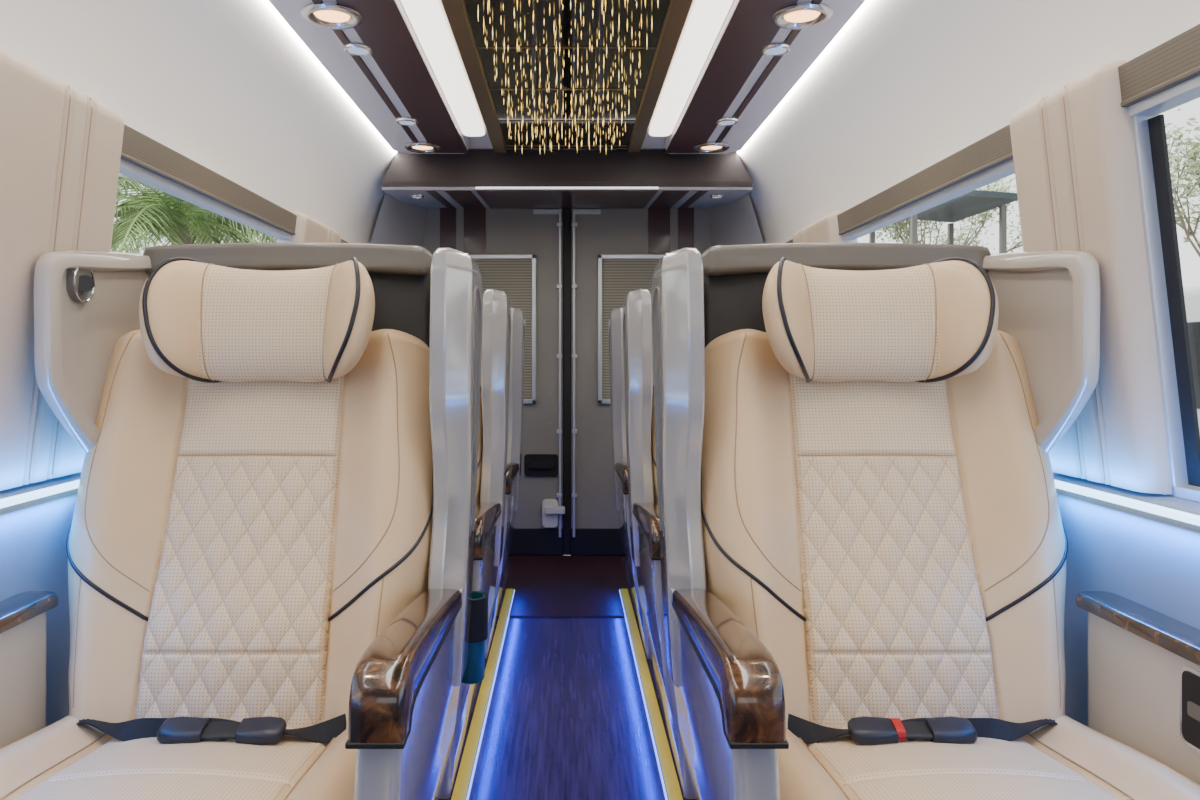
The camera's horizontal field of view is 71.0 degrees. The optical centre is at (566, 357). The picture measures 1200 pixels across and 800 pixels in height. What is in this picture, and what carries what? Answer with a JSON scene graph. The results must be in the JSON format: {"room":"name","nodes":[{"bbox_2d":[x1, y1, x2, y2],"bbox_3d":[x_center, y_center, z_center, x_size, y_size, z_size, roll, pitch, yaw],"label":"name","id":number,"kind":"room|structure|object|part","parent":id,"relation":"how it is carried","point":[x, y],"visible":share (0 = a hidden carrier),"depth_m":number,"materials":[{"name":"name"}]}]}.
{"room":"vehicle interior","nodes":[
{"label":"vehicle interior","id":0,"kind":"room"},
{"bbox_2d":[0,0,397,726],"bbox_3d":[-0.868,0.065,1.330,0.305,1.870,5.860,0,0,0],"label":"wall","id":1,"kind":"structure","parent":0,"point":[230,87],"depth_m":1.94,"materials":[{"name":"white plastic"}]},
{"bbox_2d":[0,480,79,507],"bbox_3d":[-0.902,0.233,1.750,0.008,0.014,4.500,0,0,0],"label":"led strip","id":2,"kind":"object","parent":1,"relation":"attached to","point":[29,496],"visible":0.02,"depth_m":1.43,"materials":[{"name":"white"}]},
{"bbox_2d":[0,48,123,490],"bbox_3d":[-0.918,-0.133,1.407,0.123,0.702,0.485,0,0,0],"label":"trim","id":3,"kind":"structure","parent":1,"relation":"attached to","point":[61,146],"depth_m":1.41,"materials":[{"name":"beige leather"}]},
{"bbox_2d":[119,159,291,242],"bbox_3d":[-0.957,-0.124,2.197,0.118,0.692,1.125,0,0,0],"label":"window","id":4,"kind":"structure","parent":1,"relation":"in","point":[130,170],"depth_m":2.06,"materials":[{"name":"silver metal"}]},
{"bbox_2d":[121,124,296,234],"bbox_3d":[-0.907,-0.435,2.197,0.048,0.066,1.125,0,0,0],"label":"window shade","id":5,"kind":"object","parent":4,"relation":"attached to","point":[139,149],"visible":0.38,"depth_m":2.02,"materials":[{"name":"fabric"}]},
{"bbox_2d":[290,211,340,242],"bbox_3d":[-0.918,-0.133,2.980,0.123,0.702,0.470,0,0,0],"label":"trim","id":6,"kind":"structure","parent":1,"relation":"attached to","point":[307,230],"depth_m":2.83,"materials":[{"name":"beige leather"}]},
{"bbox_2d":[438,555,695,799],"bbox_3d":[0.000,1.025,1.355,1.960,0.050,5.910,0,0,0],"label":"floor","id":7,"kind":"structure","parent":0,"point":[567,719],"depth_m":2.32,"materials":[{"name":"plastic"}]},
{"bbox_2d":[0,243,482,799],"bbox_3d":[-0.550,0.385,1.310,0.756,1.231,0.900,0,0,0],"label":"passenger seat","id":8,"kind":"object","parent":7,"relation":"on","point":[270,539],"visible":1,"depth_m":1.46,"materials":[{"name":"beige leather"}]},
{"bbox_3d":[-0.892,0.406,1.145,0.072,0.022,0.570,0,0,0],"label":"armrest","id":9,"kind":"part","parent":8,"relation":"part of","materials":[{"name":"brown wood"}]},
{"bbox_2d":[66,267,94,302],"bbox_3d":[-0.844,-0.133,1.472,0.034,0.072,0.062,0,0,0],"label":"reading lamp","id":10,"kind":"object","parent":8,"relation":"attached to","point":[80,281],"depth_m":1.46,"materials":[{"name":"silver metal"}]},
{"bbox_2d":[0,715,355,799],"bbox_3d":[-0.567,0.664,1.155,0.604,0.212,0.550,0,0,0],"label":"seat cushion","id":11,"kind":"object","parent":8,"relation":"on","point":[74,757],"depth_m":1.25,"materials":[{"name":"beige leather"}]},
{"bbox_3d":[-0.567,0.303,1.558,0.656,0.716,0.391,0,0,0],"label":"backrest","id":12,"kind":"part","parent":8,"relation":"part of","materials":[{"name":"beige leather"}]},
{"bbox_2d":[143,243,432,275],"bbox_3d":[-0.555,-0.199,1.703,0.584,0.065,0.114,0,0,0],"label":"hood","id":13,"kind":"object","parent":8,"relation":"attached to","point":[378,259],"depth_m":1.66,"materials":[{"name":"grey plastic"}]},
{"bbox_3d":[-0.217,0.424,1.213,0.067,0.036,0.529,0,0,0],"label":"armrest trim","id":14,"kind":"part","parent":8,"relation":"part of","materials":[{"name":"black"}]},
{"bbox_3d":[-0.217,0.397,1.210,0.065,0.082,0.522,0,0,0],"label":"armrest","id":15,"kind":"part","parent":8,"relation":"part of","materials":[{"name":"brown wood"}]},
{"bbox_3d":[-0.214,0.204,1.596,0.084,0.792,0.298,0,0,0],"label":"panel","id":16,"kind":"part","parent":8,"relation":"part of","materials":[{"name":"grey plastic"}]},
{"bbox_2d":[438,289,510,798],"bbox_3d":[-0.550,0.385,2.195,0.756,1.231,0.900,0,0,0],"label":"passenger seat","id":17,"kind":"object","parent":7,"relation":"on","point":[496,328],"visible":0.05,"depth_m":2.36,"materials":[{"name":"grey plastic"}]},
{"bbox_2d":[461,591,487,683],"bbox_3d":[-0.206,0.600,1.808,0.074,0.180,0.085,0,0,0],"label":"cup holder","id":18,"kind":"object","parent":17,"relation":"attached to","point":[474,673],"visible":0.6,"depth_m":1.78,"materials":[{"name":"black plastic"}]},
{"bbox_3d":[-0.567,0.303,2.443,0.656,0.716,0.391,0,0,0],"label":"backrest","id":19,"kind":"part","parent":17,"relation":"part of","materials":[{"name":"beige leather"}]},
{"bbox_3d":[-0.217,0.397,2.095,0.065,0.082,0.522,0,0,0],"label":"armrest","id":20,"kind":"part","parent":17,"relation":"part of","materials":[{"name":"brown wood"}]},
{"bbox_3d":[-0.217,0.424,2.098,0.067,0.036,0.529,0,0,0],"label":"armrest trim","id":21,"kind":"part","parent":17,"relation":"part of","materials":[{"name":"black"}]},
{"bbox_3d":[-0.214,0.204,2.481,0.084,0.792,0.298,0,0,0],"label":"panel","id":22,"kind":"part","parent":17,"relation":"part of","materials":[{"name":"grey plastic"}]},
{"bbox_2d":[451,589,512,799],"bbox_3d":[-0.245,0.994,1.500,0.030,0.012,4.200,0,0,0],"label":"strip","id":23,"kind":"object","parent":7,"relation":"on","point":[467,761],"visible":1,"depth_m":2.35,"materials":[{"name":"yellow"}]},
{"bbox_2d":[466,589,514,799],"bbox_3d":[-0.225,0.996,1.500,0.004,0.008,4.200,0,0,0],"label":"led strip","id":24,"kind":"object","parent":7,"relation":"on","point":[477,754],"visible":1,"depth_m":2.36,"materials":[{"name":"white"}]},
{"bbox_2d":[485,308,524,658],"bbox_3d":[-0.550,0.385,3.080,0.756,1.231,0.900,0,0,0],"label":"passenger seat","id":25,"kind":"object","parent":7,"relation":"on","point":[517,358],"visible":0.02,"depth_m":3.25,"materials":[{"name":"grey plastic"}]},
{"bbox_3d":[-0.217,0.397,2.980,0.065,0.082,0.522,0,0,0],"label":"armrest","id":26,"kind":"part","parent":25,"relation":"part of","materials":[{"name":"brown wood"}]},
{"bbox_3d":[-0.217,0.424,2.983,0.067,0.036,0.529,0,0,0],"label":"armrest trim","id":27,"kind":"part","parent":25,"relation":"part of","materials":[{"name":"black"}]},
{"bbox_3d":[-0.214,0.204,3.366,0.084,0.792,0.298,0,0,0],"label":"panel","id":28,"kind":"part","parent":25,"relation":"part of","materials":[{"name":"grey plastic"}]},
{"bbox_2d":[498,556,635,616],"bbox_3d":[0.000,0.997,3.732,0.540,0.006,0.985,0,0,0],"label":"step","id":29,"kind":"structure","parent":7,"relation":"on","point":[544,586],"depth_m":3.65,"materials":[{"name":"red"}]},
{"bbox_2d":[609,308,651,658],"bbox_3d":[0.550,0.385,3.080,0.756,1.231,0.900,0,0,0],"label":"passenger seat","id":30,"kind":"object","parent":7,"relation":"on","point":[616,358],"visible":0.02,"depth_m":3.25,"materials":[{"name":"grey plastic"}]},
{"bbox_3d":[0.214,0.204,3.366,0.084,0.792,0.298,0,0,0],"label":"panel","id":31,"kind":"part","parent":30,"relation":"part of","materials":[{"name":"grey plastic"}]},
{"bbox_3d":[0.217,0.397,2.980,0.065,0.082,0.522,0,0,0],"label":"armrest","id":32,"kind":"part","parent":30,"relation":"part of","materials":[{"name":"brown wood"}]},
{"bbox_3d":[0.217,0.424,2.983,0.067,0.036,0.529,0,0,0],"label":"armrest trim","id":33,"kind":"part","parent":30,"relation":"part of","materials":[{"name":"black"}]},
{"bbox_2d":[619,589,667,799],"bbox_3d":[0.225,0.996,1.500,0.004,0.008,4.200,0,0,0],"label":"led strip","id":34,"kind":"object","parent":7,"relation":"on","point":[656,754],"visible":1,"depth_m":2.36,"materials":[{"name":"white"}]},
{"bbox_2d":[621,589,682,799],"bbox_3d":[0.245,0.994,1.500,0.030,0.012,4.200,0,0,0],"label":"strip","id":35,"kind":"object","parent":7,"relation":"on","point":[666,761],"visible":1,"depth_m":2.35,"materials":[{"name":"yellow"}]},
{"bbox_2d":[623,289,695,798],"bbox_3d":[0.550,0.385,2.195,0.756,1.231,0.900,0,0,0],"label":"passenger seat","id":36,"kind":"object","parent":7,"relation":"on","point":[637,328],"visible":0.02,"depth_m":2.34,"materials":[{"name":"grey plastic"}]},
{"bbox_3d":[0.214,0.204,2.481,0.084,0.792,0.298,0,0,0],"label":"panel","id":37,"kind":"part","parent":36,"relation":"part of","materials":[{"name":"grey plastic"}]},
{"bbox_3d":[0.217,0.397,2.095,0.065,0.082,0.522,0,0,0],"label":"armrest","id":38,"kind":"part","parent":36,"relation":"part of","materials":[{"name":"brown wood"}]},
{"bbox_3d":[0.217,0.424,2.098,0.067,0.036,0.529,0,0,0],"label":"armrest trim","id":39,"kind":"part","parent":36,"relation":"part of","materials":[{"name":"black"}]},
{"bbox_3d":[0.567,0.303,2.443,0.656,0.716,0.391,0,0,0],"label":"backrest","id":40,"kind":"part","parent":36,"relation":"part of","materials":[{"name":"beige leather"}]},
{"bbox_2d":[651,243,1199,799],"bbox_3d":[0.550,0.385,1.310,0.756,1.231,0.900,0,0,0],"label":"passenger seat","id":41,"kind":"object","parent":7,"relation":"on","point":[864,541],"visible":1,"depth_m":1.46,"materials":[{"name":"beige leather"}]},
{"bbox_3d":[0.214,0.204,1.596,0.084,0.792,0.298,0,0,0],"label":"panel","id":42,"kind":"part","parent":41,"relation":"part of","materials":[{"name":"grey plastic"}]},
{"bbox_3d":[0.217,0.397,1.210,0.065,0.082,0.522,0,0,0],"label":"armrest","id":43,"kind":"part","parent":41,"relation":"part of","materials":[{"name":"brown wood"}]},
{"bbox_3d":[0.217,0.424,1.213,0.067,0.036,0.529,0,0,0],"label":"armrest trim","id":44,"kind":"part","parent":41,"relation":"part of","materials":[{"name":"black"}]},
{"bbox_2d":[701,243,990,275],"bbox_3d":[0.555,-0.199,1.703,0.584,0.065,0.114,0,0,0],"label":"hood","id":45,"kind":"object","parent":41,"relation":"attached to","point":[748,259],"depth_m":1.66,"materials":[{"name":"grey plastic"}]},
{"bbox_3d":[0.567,0.303,1.558,0.656,0.716,0.391,0,0,0],"label":"backrest","id":46,"kind":"part","parent":41,"relation":"part of","materials":[{"name":"beige leather"}]},
{"bbox_2d":[778,715,1199,799],"bbox_3d":[0.567,0.664,1.155,0.604,0.212,0.550,0,0,0],"label":"seat cushion","id":47,"kind":"object","parent":41,"relation":"on","point":[827,757],"depth_m":1.23,"materials":[{"name":"beige leather"}]},
{"bbox_3d":[0.892,0.406,1.145,0.072,0.022,0.570,0,0,0],"label":"armrest","id":48,"kind":"part","parent":41,"relation":"part of","materials":[{"name":"brown wood"}]},
{"bbox_3d":[0.867,0.485,1.100,0.006,0.110,0.170,0,0,0],"label":"control panel","id":49,"kind":"part","parent":41,"relation":"part of","materials":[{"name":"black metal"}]},
{"bbox_3d":[0.865,0.485,1.100,0.003,0.098,0.158,0,0,0],"label":"panel","id":50,"kind":"part","parent":41,"relation":"part of","materials":[{"name":"black plastic"}]},
{"bbox_2d":[370,193,763,246],"bbox_3d":[0.000,0.050,4.045,1.960,1.900,0.530,0,0,0],"label":"wall","id":51,"kind":"structure","parent":0,"point":[398,223],"depth_m":3.97,"materials":[{"name":"grey"}]},
{"bbox_2d":[409,194,423,197],"bbox_3d":[-0.665,-0.716,3.720,0.064,0.015,0.064,0,0,6],"label":"recessed light","id":52,"kind":"object","parent":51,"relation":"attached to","point":[412,195],"visible":1,"depth_m":3.70,"materials":[{"name":"silver metal"}]},
{"bbox_2d":[422,208,564,555],"bbox_3d":[-0.375,0.115,4.241,0.730,1.769,0.118,0,0,0],"label":"door","id":53,"kind":"structure","parent":51,"relation":"in","point":[518,253],"depth_m":4.24,"materials":[{"name":"grey"}]},
{"bbox_3d":[-0.350,-0.145,4.229,0.390,0.750,0.027,0,0,0],"label":"blind frame","id":54,"kind":"part","parent":53,"relation":"part of","materials":[{"name":"silver metal"}]},
{"bbox_2d":[474,259,531,398],"bbox_3d":[-0.350,-0.145,4.235,0.350,0.710,0.014,0,0,0],"label":"blind","id":55,"kind":"object","parent":53,"relation":"attached to","point":[513,277],"depth_m":4.23,"materials":[{"name":"grey fabric"}]},
{"bbox_3d":[-0.159,0.926,4.234,0.282,0.133,0.016,0,0,0],"label":"kick plate","id":56,"kind":"part","parent":53,"relation":"part of","materials":[{"name":"black metal"}]},
{"bbox_3d":[-0.130,0.540,4.220,0.120,0.032,0.020,0,0,0],"label":"handle","id":57,"kind":"part","parent":53,"relation":"part of","materials":[{"name":"black plastic"}]},
{"bbox_3d":[-0.035,0.075,4.224,0.014,1.650,0.020,0,0,0],"label":"lock rod","id":58,"kind":"part","parent":53,"relation":"part of","materials":[{"name":"silver metal"}]},
{"bbox_2d":[381,150,752,208],"bbox_3d":[0.000,-0.794,3.899,1.570,0.172,0.722,0,0,0],"label":"header","id":59,"kind":"object","parent":51,"relation":"attached to","point":[512,179],"visible":0.97,"depth_m":3.55,"materials":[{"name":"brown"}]},
{"bbox_2d":[563,208,570,554],"bbox_3d":[0.000,0.112,4.260,0.040,1.763,0.060,0,0,0],"label":"trim","id":60,"kind":"structure","parent":51,"relation":"attached to","point":[566,211],"depth_m":4.23,"materials":[{"name":"black"}]},
{"bbox_2d":[602,259,659,398],"bbox_3d":[0.350,-0.145,4.235,0.350,0.710,0.014,0,0,0],"label":"blind","id":61,"kind":"object","parent":51,"relation":"attached to","point":[620,277],"depth_m":4.23,"materials":[{"name":"grey fabric"}]},
{"bbox_2d":[571,208,711,555],"bbox_3d":[0.379,0.115,4.255,0.722,1.769,0.090,0,0,0],"label":"door","id":62,"kind":"structure","parent":51,"relation":"in","point":[615,253],"depth_m":4.24,"materials":[{"name":"grey metal"}]},
{"bbox_3d":[0.035,0.075,4.224,0.014,1.650,0.020,0,0,0],"label":"lock rod","id":63,"kind":"part","parent":62,"relation":"part of","materials":[{"name":"silver metal"}]},
{"bbox_3d":[0.159,0.926,4.234,0.282,0.133,0.016,0,0,0],"label":"kick plate","id":64,"kind":"part","parent":62,"relation":"part of","materials":[{"name":"black metal"}]},
{"bbox_3d":[0.350,-0.145,4.229,0.390,0.750,0.027,0,0,0],"label":"blind frame","id":65,"kind":"part","parent":62,"relation":"part of","materials":[{"name":"silver metal"}]},
{"bbox_2d":[710,194,724,197],"bbox_3d":[0.665,-0.716,3.720,0.064,0.015,0.064,0,0,6],"label":"recessed light","id":66,"kind":"object","parent":51,"relation":"attached to","point":[714,195],"visible":1,"depth_m":3.70,"materials":[{"name":"silver metal"}]},
{"bbox_2d":[397,0,736,151],"bbox_3d":[0.000,-0.902,1.330,1.600,0.035,5.860,0,0,0],"label":"ceiling","id":67,"kind":"structure","parent":0,"point":[483,142],"depth_m":3.37,"materials":[{"name":"white plastic"}]},
{"bbox_2d":[268,0,469,153],"bbox_3d":[-0.555,-0.862,1.350,0.313,0.048,4.300,0,0,0],"label":"ceiling panel","id":68,"kind":"object","parent":67,"relation":"attached to","point":[398,80],"depth_m":2.48,"materials":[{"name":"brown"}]},
{"bbox_2d":[301,1,362,29],"bbox_3d":[-0.578,-0.842,2.070,0.146,0.014,0.146,0,0,0],"label":"recessed light","id":69,"kind":"object","parent":68,"relation":"attached to","point":[325,14],"visible":1,"depth_m":2.06,"materials":[{"name":"silver metal"}]},
{"bbox_3d":[-0.578,-0.844,2.070,0.088,0.010,0.088,0,0,0],"label":"bulb","id":70,"kind":"part","parent":69,"relation":"part of","materials":[{"name":"orange"}]},
{"bbox_3d":[-0.572,-0.844,2.300,0.080,0.012,0.080,0,0,0],"label":"ceiling button","id":71,"kind":"part","parent":68,"relation":"part of","materials":[{"name":"silver metal"}]},
{"bbox_3d":[-0.477,-0.849,1.385,0.141,0.007,4.170,0,0,0],"label":"lacquer panel","id":72,"kind":"part","parent":68,"relation":"part of","materials":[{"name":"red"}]},
{"bbox_3d":[-0.572,-0.844,3.000,0.080,0.012,0.080,0,0,0],"label":"ceiling button","id":73,"kind":"part","parent":68,"relation":"part of","materials":[{"name":"silver metal"}]},
{"bbox_2d":[404,141,440,152],"bbox_3d":[-0.578,-0.842,3.360,0.146,0.014,0.146,0,0,0],"label":"recessed light","id":74,"kind":"object","parent":68,"relation":"attached to","point":[420,146],"visible":1,"depth_m":3.35,"materials":[{"name":"silver metal"}]},
{"bbox_3d":[-0.578,-0.844,3.360,0.088,0.010,0.088,0,0,0],"label":"bulb","id":75,"kind":"part","parent":74,"relation":"part of","materials":[{"name":"orange"}]},
{"bbox_2d":[401,0,484,135],"bbox_3d":[-0.357,-0.864,1.400,0.086,0.013,3.700,0,0,0],"label":"light bar","id":76,"kind":"object","parent":68,"relation":"attached to","point":[426,17],"visible":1,"depth_m":2.42,"materials":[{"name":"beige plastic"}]},
{"bbox_2d":[441,0,506,152],"bbox_3d":[-0.278,-0.866,1.335,0.061,0.036,4.270,0,0,0],"label":"trim","id":77,"kind":"structure","parent":67,"relation":"attached to","point":[456,12],"depth_m":2.44,"materials":[{"name":"brown metal"}]},
{"bbox_2d":[464,0,669,151],"bbox_3d":[0.000,-0.845,1.325,0.494,0.075,4.250,0,0,0],"label":"panel","id":78,"kind":"object","parent":67,"relation":"attached to","point":[561,74],"visible":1,"depth_m":2.45,"materials":[{"name":"black mirror"}]},
{"bbox_2d":[627,0,692,152],"bbox_3d":[0.278,-0.866,1.335,0.061,0.036,4.270,0,0,0],"label":"trim","id":79,"kind":"structure","parent":67,"relation":"attached to","point":[677,12],"depth_m":2.44,"materials":[{"name":"brown metal"}]},
{"bbox_2d":[664,0,865,153],"bbox_3d":[0.555,-0.862,1.350,0.313,0.048,4.300,0,0,0],"label":"ceiling panel","id":80,"kind":"object","parent":67,"relation":"attached to","point":[735,80],"depth_m":2.48,"materials":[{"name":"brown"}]},
{"bbox_2d":[649,0,732,135],"bbox_3d":[0.357,-0.864,1.400,0.086,0.013,3.700,0,0,0],"label":"light bar","id":81,"kind":"object","parent":80,"relation":"attached to","point":[707,17],"visible":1,"depth_m":2.42,"materials":[{"name":"white plastic"}]},
{"bbox_2d":[693,141,729,152],"bbox_3d":[0.578,-0.842,3.360,0.146,0.014,0.146,0,0,0],"label":"recessed light","id":82,"kind":"object","parent":80,"relation":"attached to","point":[710,146],"visible":1,"depth_m":3.35,"materials":[{"name":"silver metal"}]},
{"bbox_3d":[0.578,-0.844,3.360,0.088,0.010,0.088,0,0,0],"label":"bulb","id":83,"kind":"part","parent":82,"relation":"part of","materials":[{"name":"orange"}]},
{"bbox_3d":[0.572,-0.844,3.000,0.080,0.012,0.080,0,0,0],"label":"ceiling button","id":84,"kind":"part","parent":80,"relation":"part of","materials":[{"name":"silver metal"}]},
{"bbox_3d":[0.477,-0.849,1.385,0.141,0.007,4.170,0,0,0],"label":"lacquer panel","id":85,"kind":"part","parent":80,"relation":"part of","materials":[{"name":"red"}]},
{"bbox_3d":[0.572,-0.844,2.300,0.080,0.012,0.080,0,0,0],"label":"ceiling button","id":86,"kind":"part","parent":80,"relation":"part of","materials":[{"name":"silver metal"}]},
{"bbox_2d":[771,1,832,29],"bbox_3d":[0.578,-0.842,2.070,0.146,0.014,0.146,0,0,0],"label":"recessed light","id":87,"kind":"object","parent":80,"relation":"attached to","point":[807,14],"visible":1,"depth_m":2.06,"materials":[{"name":"silver metal"}]},
{"bbox_3d":[0.578,-0.844,2.070,0.088,0.010,0.088,0,0,0],"label":"bulb","id":88,"kind":"part","parent":87,"relation":"part of","materials":[{"name":"orange"}]},
{"bbox_2d":[736,0,1199,726],"bbox_3d":[0.868,0.065,1.330,0.305,1.870,5.860,0,0,0],"label":"wall","id":89,"kind":"structure","parent":0,"point":[903,87],"depth_m":1.81,"materials":[{"name":"white plastic"}]},
{"bbox_2d":[793,211,843,242],"bbox_3d":[0.918,-0.133,2.980,0.123,0.702,0.470,0,0,0],"label":"trim","id":90,"kind":"structure","parent":89,"relation":"attached to","point":[824,230],"depth_m":2.83,"materials":[{"name":"beige leather"}]},
{"bbox_2d":[842,159,1014,242],"bbox_3d":[0.957,-0.124,2.197,0.118,0.692,1.125,0,0,0],"label":"window","id":91,"kind":"structure","parent":89,"relation":"in","point":[1003,170],"depth_m":2.06,"materials":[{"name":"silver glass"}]},
{"bbox_2d":[837,124,1012,234],"bbox_3d":[0.907,-0.435,2.197,0.048,0.066,1.125,0,0,0],"label":"window shade","id":92,"kind":"object","parent":91,"relation":"attached to","point":[994,149],"visible":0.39,"depth_m":2.02,"materials":[{"name":"fabric"}]},
{"bbox_2d":[1010,58,1171,493],"bbox_3d":[0.918,-0.133,1.498,0.123,0.702,0.305,0,0,0],"label":"trim","id":93,"kind":"structure","parent":89,"relation":"attached to","point":[1074,155],"depth_m":1.39,"materials":[{"name":"beige leather"}]},
{"bbox_2d":[1054,480,1199,525],"bbox_3d":[0.902,0.233,1.750,0.008,0.014,4.500,0,0,0],"label":"led strip","id":94,"kind":"object","parent":89,"relation":"attached to","point":[1139,505],"visible":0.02,"depth_m":1.34,"materials":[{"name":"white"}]},
{"bbox_2d":[1128,75,1199,501],"bbox_3d":[0.957,-0.124,0.405,0.118,0.692,1.910,0,0,0],"label":"window","id":95,"kind":"structure","parent":89,"relation":"in","point":[1149,131],"depth_m":1.33,"materials":[{"name":"glass"}]},
{"bbox_2d":[1118,24,1199,106],"bbox_3d":[0.907,-0.435,0.405,0.048,0.066,1.910,0,0,0],"label":"window shade","id":96,"kind":"object","parent":95,"relation":"attached to","point":[1175,61],"visible":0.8,"depth_m":1.25,"materials":[{"name":"fabric"}]},
{"label":"outside","id":97,"kind":"structure","parent":0,"visible":0},
{"bbox_3d":[0.000,1.800,20.000,80.000,0.100,80.000,0,0,0],"label":"ground","id":98,"kind":"structure","parent":97,"visible":0},
{"bbox_2d":[111,207,274,253],"bbox_3d":[-5.439,-0.467,12.460,2.994,4.510,2.950,0,0,0],"label":"palm tree","id":99,"kind":"object","parent":98,"relation":"on","point":[237,229],"visible":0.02,"depth_m":12.27,"materials":[{"name":"plant"}]},
{"bbox_2d":[111,174,276,253],"bbox_3d":[-3.774,-0.083,8.040,2.843,3.760,2.615,0,0,28],"label":"palm tree","id":100,"kind":"object","parent":98,"relation":"on","point":[174,221],"visible":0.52,"depth_m":7.76,"materials":[{"name":"green plant"}]},
{"bbox_2d":[869,190,1017,253],"bbox_3d":[6.150,-0.430,14.100,1.700,4.360,2.200,0,0,0],"label":"carport","id":101,"kind":"object","parent":98,"relation":"on","point":[975,202],"visible":0.25,"depth_m":13.46,"materials":[{"name":"grey metal"}]},
{"bbox_3d":[5.450,-0.325,15.000,0.080,4.150,0.080,0,0,0],"label":"post","id":102,"kind":"part","parent":101,"relation":"part of","materials":[{"name":"grey plastic"}]},
{"bbox_3d":[5.450,-0.325,13.200,0.080,4.150,0.080,0,0,0],"label":"post","id":103,"kind":"part","parent":101,"relation":"part of","materials":[{"name":"grey plastic"}]},
{"bbox_3d":[6.850,-0.325,15.000,0.080,4.150,0.080,0,0,0],"label":"post","id":104,"kind":"part","parent":101,"relation":"part of","materials":[{"name":"grey plastic"}]},
{"bbox_3d":[6.850,-0.325,13.200,0.080,4.150,0.080,0,0,0],"label":"post","id":105,"kind":"part","parent":101,"relation":"part of","materials":[{"name":"grey plastic"}]},
{"bbox_2d":[866,177,1022,253],"bbox_3d":[9.380,-1.481,20.902,5.577,6.491,4.676,0,0,-38],"label":"leafy tree","id":106,"kind":"object","parent":98,"relation":"on","point":[897,227],"visible":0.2,"depth_m":20.36,"materials":[{"name":"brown plant"}]},
{"bbox_2d":[1165,108,1199,256],"bbox_3d":[9.889,-0.961,11.958,4.929,5.435,4.115,0,0,-43],"label":"leafy tree","id":107,"kind":"object","parent":98,"relation":"on","point":[1193,164],"visible":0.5,"depth_m":11.87,"materials":[{"name":"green plant"}]},
{"bbox_2d":[1183,286,1199,432],"bbox_3d":[5.298,0.600,6.604,1.925,2.297,4.893,0,0,0],"label":"van","id":108,"kind":"object","parent":98,"relation":"on","point":[1191,294],"visible":0.02,"depth_m":5.80,"materials":[{"name":"white paint"}]}
]}

